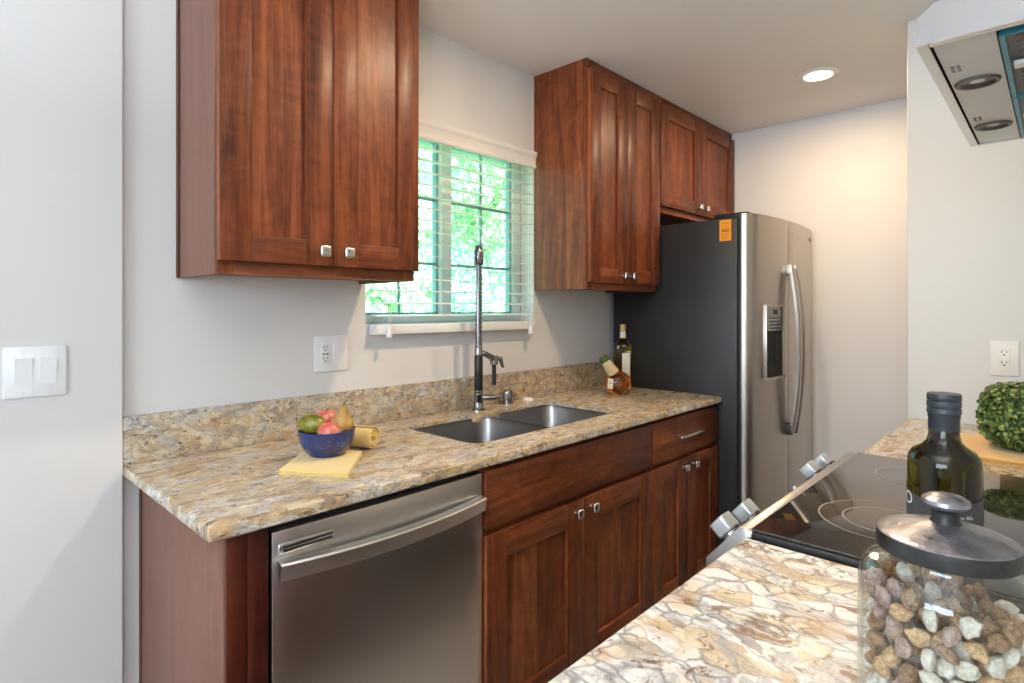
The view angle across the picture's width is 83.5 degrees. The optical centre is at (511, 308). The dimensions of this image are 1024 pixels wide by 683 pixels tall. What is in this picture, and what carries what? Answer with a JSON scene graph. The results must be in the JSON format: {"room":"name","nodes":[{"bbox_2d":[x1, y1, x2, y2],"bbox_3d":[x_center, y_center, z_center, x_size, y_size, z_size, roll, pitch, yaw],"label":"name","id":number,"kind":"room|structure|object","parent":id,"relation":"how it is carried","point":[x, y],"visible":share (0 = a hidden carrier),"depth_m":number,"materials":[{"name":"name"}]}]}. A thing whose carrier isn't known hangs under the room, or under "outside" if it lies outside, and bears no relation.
{"room":"kitchen","nodes":[
{"label":"kitchen","id":0,"kind":"room"},
{"bbox_2d":[0,0,613,682],"bbox_3d":[-1.110,0.115,1.543,0.182,2.424,6.700,0,0,44],"label":"wall","id":1,"kind":"structure","parent":0,"point":[61,61],"depth_m":1.49,"materials":[{"name":"paint"}]},
{"bbox_2d":[3,345,66,399],"bbox_3d":[-1.139,0.151,1.373,0.010,0.121,0.118,0,0,44],"label":"light switch","id":2,"kind":"object","parent":1,"relation":"attached to","point":[33,371],"visible":1,"depth_m":1.37,"materials":[{"name":"white plastic"}]},
{"bbox_2d":[14,358,31,385],"bbox_3d":[-1.154,0.151,1.355,0.005,0.067,0.033,0,0,44],"label":"rocker switch","id":3,"kind":"object","parent":2,"relation":"attached to","point":[22,366],"depth_m":1.35,"materials":[{"name":"white plastic"}]},
{"bbox_2d":[39,357,56,383],"bbox_3d":[-1.122,0.151,1.388,0.005,0.067,0.033,0,0,44],"label":"rocker switch","id":4,"kind":"object","parent":2,"relation":"attached to","point":[47,365],"depth_m":1.39,"materials":[{"name":"white plastic"}]},
{"bbox_2d":[176,0,418,283],"bbox_3d":[-0.611,-0.592,1.709,0.355,1.010,0.600,0,0,44],"label":"upper cabinet","id":5,"kind":"object","parent":1,"relation":"attached to","point":[297,121],"visible":1,"depth_m":1.56,"materials":[{"name":"brown wood"}]},
{"bbox_2d":[314,335,347,372],"bbox_3d":[-0.615,0.153,1.955,0.010,0.121,0.124,0,0,44],"label":"wall outlet","id":6,"kind":"object","parent":1,"relation":"attached to","point":[330,352],"visible":1,"depth_m":1.95,"materials":[{"name":"white plastic"}]},
{"bbox_2d":[321,344,329,363],"bbox_3d":[-0.630,0.153,1.937,0.005,0.067,0.033,0,0,44],"label":"socket","id":7,"kind":"object","parent":6,"relation":"attached to","point":[325,348],"depth_m":1.94,"materials":[{"name":"white plastic"}]},
{"bbox_2d":[334,343,342,361],"bbox_3d":[-0.597,0.153,1.971,0.005,0.067,0.033,0,0,44],"label":"rocker switch","id":8,"kind":"object","parent":6,"relation":"attached to","point":[338,347],"depth_m":1.97,"materials":[{"name":"white plastic"}]},
{"bbox_2d":[123,362,607,465],"bbox_3d":[-0.249,0.350,2.329,0.021,0.127,2.254,0,0,44],"label":"backsplash","id":9,"kind":"structure","parent":1,"relation":"attached to","point":[169,434],"depth_m":1.87,"materials":[{"name":"stone"}]},
{"bbox_2d":[366,139,519,322],"bbox_3d":[-0.291,-0.330,2.461,0.070,0.771,0.908,0,0,44],"label":"window","id":10,"kind":"structure","parent":1,"relation":"in","point":[439,239],"depth_m":2.43,"materials":[{"name":"white paint"}]},
{"bbox_2d":[369,117,536,337],"bbox_3d":[-0.199,-0.301,2.344,0.069,0.832,0.860,0,0,44],"label":"window blind","id":11,"kind":"object","parent":10,"relation":"attached to","point":[429,130],"visible":0.64,"depth_m":2.33,"materials":[{"name":"white plastic"}]},
{"bbox_2d":[534,57,659,292],"bbox_3d":[0.441,-0.592,2.811,0.355,1.010,0.604,0,0,44],"label":"upper cabinet","id":12,"kind":"object","parent":1,"relation":"attached to","point":[597,130],"visible":1,"depth_m":2.64,"materials":[{"name":"brown wood"}]},
{"bbox_2d":[657,95,733,225],"bbox_3d":[0.972,-0.797,3.367,0.355,0.599,0.928,0,0,44],"label":"upper cabinet","id":13,"kind":"object","parent":1,"relation":"attached to","point":[697,156],"visible":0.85,"depth_m":3.21,"materials":[{"name":"brown wood"}]},
{"bbox_2d":[419,141,504,166],"bbox_3d":[-1.020,-1.073,2.356,0.810,0.200,8.000,0,0,44],"label":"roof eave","id":14,"kind":"object","parent":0,"point":[421,143],"depth_m":3.67},
{"bbox_2d":[419,0,936,133],"bbox_3d":[0.548,-1.172,-0.122,4.880,0.150,6.820,0,0,44],"label":"ceiling","id":15,"kind":"structure","parent":0,"point":[736,66],"depth_m":2.38,"materials":[{"name":"paint"}]},
{"bbox_2d":[798,67,838,81],"bbox_3d":[1.434,-1.093,2.689,0.170,0.008,0.170,0,0,44],"label":"recessed light","id":16,"kind":"object","parent":15,"relation":"in","point":[822,73],"visible":1,"depth_m":2.68,"materials":[{"name":"white paint"}]},
{"bbox_2d":[732,98,906,460],"bbox_3d":[2.873,0.115,2.285,4.600,2.424,0.127,0,0,44],"label":"wall","id":17,"kind":"structure","parent":0,"point":[841,176],"depth_m":3.17,"materials":[{"name":"paint"}]},
{"bbox_2d":[907,19,1023,424],"bbox_3d":[1.829,0.115,1.961,0.783,2.424,0.117,0,0,44],"label":"wall","id":18,"kind":"structure","parent":0,"point":[965,203],"depth_m":2.09,"materials":[{"name":"paint"}]},
{"bbox_2d":[990,340,1018,376],"bbox_3d":[1.708,0.172,1.991,0.078,0.121,0.008,0,0,44],"label":"wall outlet","id":19,"kind":"object","parent":18,"relation":"attached to","point":[1004,355],"visible":1,"depth_m":1.99,"materials":[{"name":"beige plastic"}]},
{"bbox_2d":[998,348,1010,367],"bbox_3d":[1.706,0.172,1.989,0.033,0.067,0.004,0,0,44],"label":"socket","id":20,"kind":"object","parent":19,"relation":"attached to","point":[1004,354],"depth_m":1.99,"materials":[{"name":"beige plastic"}]},
{"bbox_3d":[0.548,1.377,-0.122,4.880,0.100,6.820,0,0,44],"label":"floor","id":21,"kind":"structure","parent":0,"visible":0},
{"bbox_2d":[139,488,267,682],"bbox_3d":[-0.754,0.886,1.365,0.622,0.882,0.082,0,0,44],"label":"end panel","id":22,"kind":"object","parent":21,"relation":"on","point":[203,605],"visible":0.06,"depth_m":1.24,"materials":[{"name":"brown wood"}]},
{"bbox_2d":[268,470,486,682],"bbox_3d":[-0.483,0.890,1.585,0.671,0.875,0.605,0,0,44],"label":"dishwasher","id":23,"kind":"object","parent":21,"relation":"on","point":[387,588],"visible":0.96,"depth_m":1.37,"materials":[{"name":"metal"}]},
{"bbox_2d":[477,423,651,682],"bbox_3d":[0.032,0.886,2.146,0.638,0.883,0.913,0,0,44],"label":"base cabinet","id":24,"kind":"object","parent":21,"relation":"on","point":[567,530],"visible":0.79,"depth_m":1.88,"materials":[{"name":"brown wood"}]},
{"bbox_2d":[123,385,721,542],"bbox_3d":[-0.023,0.429,2.113,0.648,0.031,2.254,0,0,44],"label":"countertop","id":25,"kind":"structure","parent":24,"relation":"on","point":[223,494],"depth_m":1.53,"materials":[{"name":"beige stone"}]},
{"bbox_2d":[279,450,361,477],"bbox_3d":[-0.495,0.407,1.523,0.180,0.012,0.258,0,0,-2],"label":"napkin","id":26,"kind":"object","parent":25,"relation":"on","point":[341,466],"visible":0.88,"depth_m":1.47,"materials":[{"name":"fabric"}]},
{"bbox_2d":[297,426,355,457],"bbox_3d":[-0.510,0.365,1.582,0.153,0.070,0.153,0,0,44],"label":"fruit bowl","id":27,"kind":"object","parent":26,"relation":"on","point":[336,444],"visible":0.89,"depth_m":1.52,"materials":[{"name":"ceramic"}]},
{"bbox_2d":[296,413,325,433],"bbox_3d":[-0.553,0.316,1.571,0.092,0.057,0.055,0,0,10],"label":"mango","id":28,"kind":"object","parent":27,"relation":"in","point":[308,423],"visible":0.84,"depth_m":1.55,"materials":[{"name":"food"}]},
{"bbox_2d":[317,407,336,421],"bbox_3d":[-0.522,0.310,1.615,0.065,0.064,0.065,0,0,44],"label":"apple","id":29,"kind":"object","parent":27,"relation":"in","point":[327,414],"visible":0.46,"depth_m":1.59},
{"bbox_2d":[317,422,340,433],"bbox_3d":[-0.494,0.337,1.552,0.065,0.062,0.065,0,0,44],"label":"apple","id":30,"kind":"object","parent":27,"relation":"in","point":[328,427],"visible":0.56,"depth_m":1.53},
{"bbox_2d":[331,399,353,431],"bbox_3d":[-0.472,0.302,1.593,0.064,0.099,0.064,0,0,44],"label":"pear","id":31,"kind":"object","parent":27,"relation":"in","point":[342,418],"visible":0.66,"depth_m":1.58,"materials":[{"name":"food"}]},
{"bbox_2d":[350,425,379,448],"bbox_3d":[-0.462,0.381,1.714,0.119,0.063,0.061,0,0,19],"label":"napkin","id":32,"kind":"object","parent":25,"relation":"on","point":[365,436],"visible":0.65,"depth_m":1.69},
{"bbox_2d":[472,245,503,411],"bbox_3d":[-0.114,0.080,2.305,0.117,0.667,0.142,0,0,44],"label":"faucet","id":33,"kind":"object","parent":25,"relation":"on","point":[478,256],"visible":1,"depth_m":2.24,"materials":[{"name":"silver metal"}]},
{"bbox_2d":[502,389,512,403],"bbox_3d":[-0.019,0.383,2.499,0.048,0.061,0.048,0,0,44],"label":"air gap","id":34,"kind":"object","parent":25,"relation":"on","point":[507,393],"visible":1,"depth_m":2.48,"materials":[{"name":"silver metal"}]},
{"bbox_2d":[412,405,609,442],"bbox_3d":[0.025,0.527,2.154,0.374,0.200,0.783,0,0,44],"label":"sink","id":35,"kind":"object","parent":25,"relation":"in","point":[526,420],"visible":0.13,"depth_m":2.25,"materials":[{"name":"metal"}]},
{"bbox_2d":[599,355,631,394],"bbox_3d":[0.495,0.317,2.750,0.150,0.192,0.086,0,0,-5],"label":"flask","id":36,"kind":"object","parent":25,"relation":"on","point":[617,382],"visible":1,"depth_m":2.73,"materials":[{"name":"orange"}]},
{"bbox_2d":[615,324,630,390],"bbox_3d":[0.562,0.246,2.911,0.083,0.335,0.084,0,0,11],"label":"wine bottle","id":37,"kind":"object","parent":25,"relation":"on","point":[622,346],"visible":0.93,"depth_m":2.87,"materials":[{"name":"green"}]},
{"bbox_2d":[648,405,717,605],"bbox_3d":[0.560,0.886,2.695,0.643,0.883,0.607,0,0,44],"label":"base cabinet","id":38,"kind":"object","parent":21,"relation":"on","point":[684,468],"visible":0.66,"depth_m":2.46,"materials":[{"name":"brown wood"}]},
{"bbox_2d":[614,211,811,545],"bbox_3d":[1.174,0.439,3.167,0.854,1.776,0.909,0,0,44],"label":"refrigerator","id":39,"kind":"object","parent":21,"relation":"on","point":[729,315],"visible":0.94,"depth_m":2.78,"materials":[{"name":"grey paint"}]},
{"bbox_2d":[706,451,1023,613],"bbox_3d":[0.894,0.854,1.142,0.755,0.907,0.774,0,0,44],"label":"range","id":40,"kind":"object","parent":21,"relation":"on","point":[832,516],"visible":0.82,"depth_m":1.13,"materials":[{"name":"glass"}]},
{"bbox_3d":[0.394,0.886,0.519,0.632,0.883,0.796,0,0,44],"label":"base cabinet","id":41,"kind":"object","parent":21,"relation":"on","visible":0},
{"bbox_2d":[548,538,1023,682],"bbox_3d":[0.376,0.429,0.516,0.657,0.031,0.826,0,0,44],"label":"countertop","id":42,"kind":"structure","parent":41,"relation":"on","point":[760,612],"depth_m":0.73,"materials":[{"name":"white stone"}]},
{"bbox_2d":[857,491,1023,682],"bbox_3d":[0.403,0.292,0.533,0.141,0.242,0.141,0,0,44],"label":"glass jar","id":43,"kind":"object","parent":42,"relation":"on","point":[940,541],"visible":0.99,"depth_m":0.51,"materials":[{"name":"clear"}]},
{"bbox_2d":[865,581,874,598],"bbox_3d":[0.352,0.274,0.556,0.018,0.016,0.016,0,0,-16],"label":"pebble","id":44,"kind":"object","parent":43,"relation":"in","point":[869,587],"visible":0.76,"depth_m":0.55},
{"bbox_2d":[866,671,877,682],"bbox_3d":[0.351,0.358,0.555,0.016,0.017,0.015,0,0,-41],"label":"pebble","id":45,"kind":"object","parent":43,"relation":"in","point":[871,678],"visible":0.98,"depth_m":0.55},
{"bbox_2d":[864,649,879,664],"bbox_3d":[0.352,0.338,0.557,0.016,0.017,0.014,0,0,-12],"label":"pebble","id":46,"kind":"object","parent":43,"relation":"in","point":[869,655],"visible":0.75,"depth_m":0.55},
{"bbox_2d":[866,629,878,650],"bbox_3d":[0.354,0.323,0.561,0.014,0.019,0.016,0,0,0],"label":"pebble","id":47,"kind":"object","parent":43,"relation":"in","point":[872,646],"visible":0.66,"depth_m":0.56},
{"bbox_2d":[865,566,886,586],"bbox_3d":[0.349,0.258,0.550,0.015,0.021,0.014,0,0,-24],"label":"pebble","id":48,"kind":"object","parent":43,"relation":"in","point":[874,575],"visible":1,"depth_m":0.55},
{"bbox_2d":[867,611,885,628],"bbox_3d":[0.350,0.298,0.550,0.014,0.018,0.018,0,0,-32],"label":"pebble","id":49,"kind":"object","parent":43,"relation":"in","point":[874,622],"visible":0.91,"depth_m":0.55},
{"bbox_2d":[868,631,889,648],"bbox_3d":[0.347,0.314,0.542,0.016,0.018,0.016,0,0,-9],"label":"pebble","id":50,"kind":"object","parent":43,"relation":"in","point":[878,639],"visible":1,"depth_m":0.54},
{"bbox_2d":[871,599,887,619],"bbox_3d":[0.347,0.284,0.542,0.016,0.018,0.017,0,0,-4],"label":"pebble","id":51,"kind":"object","parent":43,"relation":"in","point":[878,610],"visible":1,"depth_m":0.54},
{"bbox_2d":[873,653,890,679],"bbox_3d":[0.346,0.334,0.537,0.015,0.020,0.013,0,0,39],"label":"pebble","id":52,"kind":"object","parent":43,"relation":"in","point":[879,665],"visible":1,"depth_m":0.53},
{"bbox_2d":[873,584,892,608],"bbox_3d":[0.346,0.269,0.536,0.016,0.019,0.014,0,0,35],"label":"pebble","id":53,"kind":"object","parent":43,"relation":"in","point":[882,595],"visible":1,"depth_m":0.53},
{"bbox_2d":[876,668,894,682],"bbox_3d":[0.354,0.348,0.543,0.015,0.017,0.016,0,0,3],"label":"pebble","id":54,"kind":"object","parent":43,"relation":"in","point":[880,679],"visible":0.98,"depth_m":0.54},
{"bbox_2d":[877,552,893,571],"bbox_3d":[0.381,0.258,0.586,0.014,0.020,0.015,0,0,28],"label":"pebble","id":55,"kind":"object","parent":43,"relation":"in","point":[885,561],"visible":0.99,"depth_m":0.58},
{"bbox_2d":[882,646,901,668],"bbox_3d":[0.347,0.318,0.524,0.015,0.019,0.015,0,0,26],"label":"pebble","id":56,"kind":"object","parent":43,"relation":"in","point":[889,657],"visible":1,"depth_m":0.52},
{"bbox_2d":[884,577,904,601],"bbox_3d":[0.361,0.265,0.541,0.014,0.020,0.015,0,0,10],"label":"pebble","id":57,"kind":"object","parent":43,"relation":"in","point":[893,585],"visible":0.91,"depth_m":0.54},
{"bbox_2d":[885,614,904,636],"bbox_3d":[0.348,0.288,0.522,0.014,0.021,0.015,0,0,36],"label":"pebble","id":58,"kind":"object","parent":43,"relation":"in","point":[896,628],"visible":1,"depth_m":0.52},
{"bbox_2d":[888,603,914,621],"bbox_3d":[0.349,0.274,0.516,0.018,0.016,0.014,0,0,7],"label":"pebble","id":59,"kind":"object","parent":43,"relation":"in","point":[898,612],"visible":1,"depth_m":0.51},
{"bbox_2d":[895,637,913,659],"bbox_3d":[0.351,0.303,0.514,0.011,0.018,0.016,0,0,-18],"label":"pebble","id":60,"kind":"object","parent":43,"relation":"in","point":[904,649],"visible":1,"depth_m":0.51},
{"bbox_2d":[895,561,914,582],"bbox_3d":[0.384,0.258,0.561,0.014,0.020,0.017,0,0,-35],"label":"pebble","id":61,"kind":"object","parent":43,"relation":"in","point":[904,572],"visible":1,"depth_m":0.56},
{"bbox_2d":[898,662,919,682],"bbox_3d":[0.353,0.323,0.509,0.018,0.016,0.016,0,0,-31],"label":"pebble","id":62,"kind":"object","parent":43,"relation":"in","point":[908,672],"visible":1,"depth_m":0.51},
{"bbox_2d":[900,588,917,611],"bbox_3d":[0.353,0.258,0.510,0.011,0.021,0.018,0,0,-1],"label":"pebble","id":63,"kind":"object","parent":43,"relation":"in","point":[908,597],"visible":1,"depth_m":0.51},
{"bbox_2d":[908,654,921,667],"bbox_3d":[0.384,0.330,0.544,0.017,0.017,0.016,0,0,37],"label":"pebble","id":64,"kind":"object","parent":43,"relation":"in","point":[916,659],"visible":0.35,"depth_m":0.54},
{"bbox_2d":[907,582,925,597],"bbox_3d":[0.399,0.275,0.564,0.018,0.017,0.013,0,0,32],"label":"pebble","id":65,"kind":"object","parent":43,"relation":"in","point":[919,586],"visible":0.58,"depth_m":0.56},
{"bbox_2d":[910,586,923,609],"bbox_3d":[0.366,0.263,0.522,0.014,0.021,0.014,0,0,12],"label":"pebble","id":66,"kind":"object","parent":43,"relation":"in","point":[916,589],"visible":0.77,"depth_m":0.52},
{"bbox_2d":[904,627,930,647],"bbox_3d":[0.355,0.288,0.503,0.011,0.018,0.021,0,0,-40],"label":"pebble","id":67,"kind":"object","parent":43,"relation":"in","point":[921,639],"visible":1,"depth_m":0.50,"materials":[{"name":"stone"}]},
{"bbox_2d":[920,648,935,671],"bbox_3d":[0.361,0.304,0.498,0.016,0.019,0.011,0,0,-42],"label":"pebble","id":68,"kind":"object","parent":43,"relation":"in","point":[928,656],"visible":1,"depth_m":0.49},
{"bbox_2d":[917,606,939,622],"bbox_3d":[0.375,0.275,0.516,0.016,0.016,0.017,0,0,25],"label":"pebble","id":69,"kind":"object","parent":43,"relation":"in","point":[920,610],"visible":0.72,"depth_m":0.52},
{"bbox_2d":[921,567,936,581],"bbox_3d":[0.417,0.264,0.574,0.015,0.019,0.014,0,0,-22],"label":"pebble","id":70,"kind":"object","parent":43,"relation":"in","point":[928,574],"visible":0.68,"depth_m":0.57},
{"bbox_2d":[922,609,937,632],"bbox_3d":[0.362,0.268,0.496,0.011,0.019,0.016,0,0,18],"label":"pebble","id":71,"kind":"object","parent":43,"relation":"in","point":[929,617],"visible":1,"depth_m":0.49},
{"bbox_2d":[919,669,942,682],"bbox_3d":[0.363,0.321,0.495,0.015,0.017,0.018,0,0,-32],"label":"pebble","id":72,"kind":"object","parent":43,"relation":"in","point":[926,676],"visible":1,"depth_m":0.49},
{"bbox_2d":[924,580,941,603],"bbox_3d":[0.397,0.268,0.542,0.014,0.020,0.016,0,0,22],"label":"pebble","id":73,"kind":"object","parent":43,"relation":"in","point":[932,592],"visible":0.94,"depth_m":0.54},
{"bbox_2d":[929,631,942,649],"bbox_3d":[0.373,0.290,0.503,0.017,0.019,0.014,0,0,-42],"label":"pebble","id":74,"kind":"object","parent":43,"relation":"in","point":[936,639],"visible":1,"depth_m":0.50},
{"bbox_2d":[931,598,951,620],"bbox_3d":[0.376,0.264,0.504,0.021,0.018,0.011,0,0,-22],"label":"pebble","id":75,"kind":"object","parent":43,"relation":"in","point":[941,607],"visible":1,"depth_m":0.50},
{"bbox_2d":[935,656,955,679],"bbox_3d":[0.375,0.309,0.497,0.017,0.020,0.014,0,0,45],"label":"pebble","id":76,"kind":"object","parent":43,"relation":"in","point":[945,669],"visible":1,"depth_m":0.49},
{"bbox_2d":[935,644,959,665],"bbox_3d":[0.370,0.294,0.487,0.015,0.016,0.017,0,0,-11],"label":"pebble","id":77,"kind":"object","parent":43,"relation":"in","point":[946,653],"visible":1,"depth_m":0.48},
{"bbox_2d":[937,579,957,597],"bbox_3d":[0.420,0.270,0.553,0.018,0.020,0.011,0,0,27],"label":"pebble","id":78,"kind":"object","parent":43,"relation":"in","point":[946,586],"visible":0.98,"depth_m":0.55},
{"bbox_2d":[941,625,961,646],"bbox_3d":[0.372,0.278,0.488,0.015,0.020,0.016,0,0,0],"label":"pebble","id":79,"kind":"object","parent":43,"relation":"in","point":[951,636],"visible":1,"depth_m":0.48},
{"bbox_2d":[945,573,962,587],"bbox_3d":[0.442,0.269,0.573,0.014,0.020,0.015,0,0,-32],"label":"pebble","id":80,"kind":"object","parent":43,"relation":"in","point":[958,579],"visible":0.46,"depth_m":0.57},
{"bbox_2d":[944,597,964,615],"bbox_3d":[0.400,0.273,0.522,0.013,0.020,0.015,0,0,-5],"label":"pebble","id":81,"kind":"object","parent":43,"relation":"in","point":[954,603],"visible":0.6,"depth_m":0.52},
{"bbox_2d":[948,612,962,635],"bbox_3d":[0.391,0.276,0.502,0.015,0.016,0.017,0,0,28],"label":"pebble","id":82,"kind":"object","parent":43,"relation":"in","point":[953,620],"visible":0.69,"depth_m":0.50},
{"bbox_2d":[950,641,971,662],"bbox_3d":[0.388,0.296,0.496,0.011,0.019,0.016,0,0,-28],"label":"pebble","id":83,"kind":"object","parent":43,"relation":"in","point":[958,649],"visible":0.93,"depth_m":0.49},
{"bbox_2d":[954,660,981,680],"bbox_3d":[0.382,0.304,0.482,0.014,0.017,0.018,0,0,-38],"label":"pebble","id":84,"kind":"object","parent":43,"relation":"in","point":[967,671],"visible":1,"depth_m":0.48,"materials":[{"name":"stone"}]},
{"bbox_2d":[961,585,976,599],"bbox_3d":[0.450,0.279,0.564,0.017,0.015,0.017,0,0,35],"label":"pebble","id":85,"kind":"object","parent":43,"relation":"in","point":[967,588],"visible":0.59,"depth_m":0.56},
{"bbox_2d":[959,616,982,639],"bbox_3d":[0.384,0.268,0.481,0.011,0.019,0.016,0,0,-22],"label":"pebble","id":86,"kind":"object","parent":43,"relation":"in","point":[969,626],"visible":1,"depth_m":0.48,"materials":[{"name":"stone"}]},
{"bbox_2d":[962,640,989,664],"bbox_3d":[0.389,0.286,0.479,0.017,0.014,0.017,0,0,-20],"label":"pebble","id":87,"kind":"object","parent":43,"relation":"in","point":[977,651],"visible":1,"depth_m":0.48,"materials":[{"name":"stone"}]},
{"bbox_2d":[973,582,988,600],"bbox_3d":[0.446,0.271,0.545,0.014,0.020,0.016,0,0,-19],"label":"pebble","id":88,"kind":"object","parent":43,"relation":"in","point":[979,591],"visible":0.74,"depth_m":0.54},
{"bbox_2d":[978,596,995,620],"bbox_3d":[0.429,0.271,0.517,0.011,0.020,0.018,0,0,-8],"label":"pebble","id":89,"kind":"object","parent":43,"relation":"in","point":[985,605],"visible":0.87,"depth_m":0.51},
{"bbox_2d":[979,616,998,638],"bbox_3d":[0.409,0.275,0.493,0.014,0.021,0.014,0,0,-33],"label":"pebble","id":90,"kind":"object","parent":43,"relation":"in","point":[989,626],"visible":0.84,"depth_m":0.49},
{"bbox_2d":[979,674,1004,682],"bbox_3d":[0.400,0.315,0.477,0.018,0.017,0.014,0,0,30],"label":"pebble","id":91,"kind":"object","parent":43,"relation":"in","point":[988,678],"visible":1,"depth_m":0.48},
{"bbox_2d":[984,655,1006,679],"bbox_3d":[0.402,0.298,0.477,0.016,0.019,0.011,0,1,-1],"label":"pebble","id":92,"kind":"object","parent":43,"relation":"in","point":[997,668],"visible":1,"depth_m":0.47,"materials":[{"name":"stone"}]},
{"bbox_2d":[986,633,1010,652],"bbox_3d":[0.404,0.278,0.477,0.016,0.014,0.021,0,0,39],"label":"pebble","id":93,"kind":"object","parent":43,"relation":"in","point":[996,642],"visible":1,"depth_m":0.47,"materials":[{"name":"stone"}]},
{"bbox_2d":[993,603,1007,620],"bbox_3d":[0.444,0.279,0.527,0.017,0.011,0.020,0,0,30],"label":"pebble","id":94,"kind":"object","parent":43,"relation":"in","point":[1000,613],"visible":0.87,"depth_m":0.52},
{"bbox_2d":[994,600,1019,616],"bbox_3d":[0.459,0.280,0.534,0.019,0.017,0.014,0,0,16],"label":"pebble","id":95,"kind":"object","parent":43,"relation":"in","point":[1010,608],"visible":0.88,"depth_m":0.53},
{"bbox_2d":[996,618,1018,632],"bbox_3d":[0.434,0.279,0.504,0.016,0.015,0.017,0,0,-8],"label":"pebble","id":96,"kind":"object","parent":43,"relation":"in","point":[1000,622],"visible":0.56,"depth_m":0.50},
{"bbox_2d":[1001,647,1020,668],"bbox_3d":[0.416,0.290,0.479,0.012,0.018,0.018,0,0,42],"label":"pebble","id":97,"kind":"object","parent":43,"relation":"in","point":[1012,657],"visible":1,"depth_m":0.47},
{"bbox_2d":[1001,623,1023,648],"bbox_3d":[0.419,0.273,0.480,0.016,0.019,0.015,0,0,34],"label":"pebble","id":98,"kind":"object","parent":43,"relation":"in","point":[1014,633],"visible":1,"depth_m":0.48,"materials":[{"name":"stone"}]},
{"bbox_2d":[1004,665,1023,682],"bbox_3d":[0.422,0.306,0.481,0.021,0.017,0.011,0,0,5],"label":"pebble","id":99,"kind":"object","parent":43,"relation":"in","point":[1016,674],"visible":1,"depth_m":0.48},
{"label":"seashell","id":100,"kind":"object","parent":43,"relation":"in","visible":0},
{"label":"seashell","id":101,"kind":"object","parent":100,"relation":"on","visible":0},
{"label":"seashell","id":102,"kind":"object","parent":101,"relation":"on","visible":0},
{"bbox_2d":[962,608,972,616],"bbox_3d":[0.417,0.286,0.526,0.015,0.020,0.013,0,0,0],"label":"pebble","id":103,"kind":"object","parent":102,"relation":"on","point":[967,613],"visible":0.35,"depth_m":0.53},
{"bbox_2d":[953,588,973,610],"bbox_3d":[0.419,0.270,0.532,0.015,0.020,0.015,0,0,34],"label":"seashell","id":104,"kind":"object","parent":103,"relation":"on","point":[966,602],"visible":0.99,"depth_m":0.53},
{"label":"seashell","id":105,"kind":"object","parent":43,"relation":"in","visible":0},
{"bbox_2d":[906,564,920,577],"bbox_3d":[0.402,0.265,0.578,0.017,0.016,0.015,0,0,17],"label":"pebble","id":106,"kind":"object","parent":105,"relation":"on","point":[916,570],"visible":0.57,"depth_m":0.57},
{"bbox_2d":[906,391,983,640],"bbox_3d":[0.511,0.257,0.679,0.074,0.313,0.073,0,0,44],"label":"olive oil bottle","id":107,"kind":"object","parent":42,"relation":"on","point":[941,462],"visible":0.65,"depth_m":0.66,"materials":[{"name":"green glass"}]},
{"bbox_3d":[1.486,0.886,1.663,0.632,0.883,0.783,0,0,44],"label":"base cabinet","id":108,"kind":"object","parent":21,"relation":"on","visible":0},
{"bbox_2d":[863,418,1023,476],"bbox_3d":[1.477,0.429,1.671,0.657,0.031,0.785,0,0,44],"label":"countertop","id":109,"kind":"structure","parent":108,"relation":"on","point":[897,444],"depth_m":1.77,"materials":[{"name":"beige stone"}]},
{"bbox_2d":[960,433,1023,467],"bbox_3d":[1.420,0.406,1.628,0.296,0.014,0.354,0,0,44],"label":"cutting board","id":110,"kind":"object","parent":109,"relation":"on","point":[988,452],"visible":0.59,"depth_m":1.59,"materials":[{"name":"brown wood"}]},
{"bbox_2d":[975,381,1023,451],"bbox_3d":[1.461,0.304,1.625,0.238,0.192,0.237,0,0,44],"label":"boxwood plant","id":111,"kind":"object","parent":110,"relation":"on","point":[1000,409],"visible":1,"depth_m":1.60,"materials":[{"name":"green plant"}]},
{"bbox_3d":[1.177,0.115,0.794,0.115,2.424,2.473,0,0,44],"label":"wall","id":112,"kind":"structure","parent":0,"visible":0},
{"bbox_2d":[916,0,1023,146],"bbox_3d":[1.021,-0.544,1.008,0.404,0.298,0.748,0,0,44],"label":"range hood","id":113,"kind":"object","parent":112,"relation":"attached to","point":[972,50],"visible":1,"depth_m":0.93,"materials":[{"name":"metal"}]},
{"bbox_2d":[954,74,1001,89],"bbox_3d":[0.821,-0.399,1.013,0.066,0.005,0.066,0,0,44],"label":"lamp","id":114,"kind":"object","parent":113,"relation":"on","point":[972,81],"depth_m":1.01,"materials":[{"name":"metal"}]},
{"bbox_2d":[974,120,1012,130],"bbox_3d":[1.051,-0.399,1.253,0.066,0.005,0.066,0,0,44],"label":"lamp","id":115,"kind":"object","parent":113,"relation":"on","point":[989,125],"depth_m":1.25,"materials":[{"name":"metal"}]},
{"label":"outside","id":116,"kind":"structure","parent":0,"visible":0},
{"bbox_3d":[-8.662,1.727,11.033,23.830,0.200,32.000,0,0,44],"label":"ground","id":117,"kind":"structure","parent":116,"visible":0},
{"bbox_2d":[366,268,431,312],"bbox_3d":[-1.078,0.581,5.663,0.698,2.096,1.184,0,0,44],"label":"tree","id":118,"kind":"object","parent":117,"relation":"on","point":[371,295],"visible":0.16,"depth_m":5.38,"materials":[{"name":"green plant"}]},
{"bbox_2d":[402,149,499,311],"bbox_3d":[-1.741,-1.236,15.151,2.628,6.101,4.083,0,0,40],"label":"tree","id":119,"kind":"object","parent":117,"relation":"on","point":[425,168],"visible":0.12,"depth_m":14.55,"materials":[{"name":"green plant"}]},
{"bbox_2d":[419,157,504,311],"bbox_3d":[-0.431,-0.265,7.190,1.459,3.852,1.882,0,0,41],"label":"tree","id":120,"kind":"object","parent":117,"relation":"on","point":[424,237],"visible":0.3,"depth_m":7.01,"materials":[{"name":"green plant"}]},
{"bbox_2d":[419,161,504,311],"bbox_3d":[-0.293,-0.666,10.675,3.239,4.834,2.349,0,0,-41],"label":"tree","id":121,"kind":"object","parent":117,"relation":"on","point":[501,255],"visible":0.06,"depth_m":10.15,"materials":[{"name":"green plant"}]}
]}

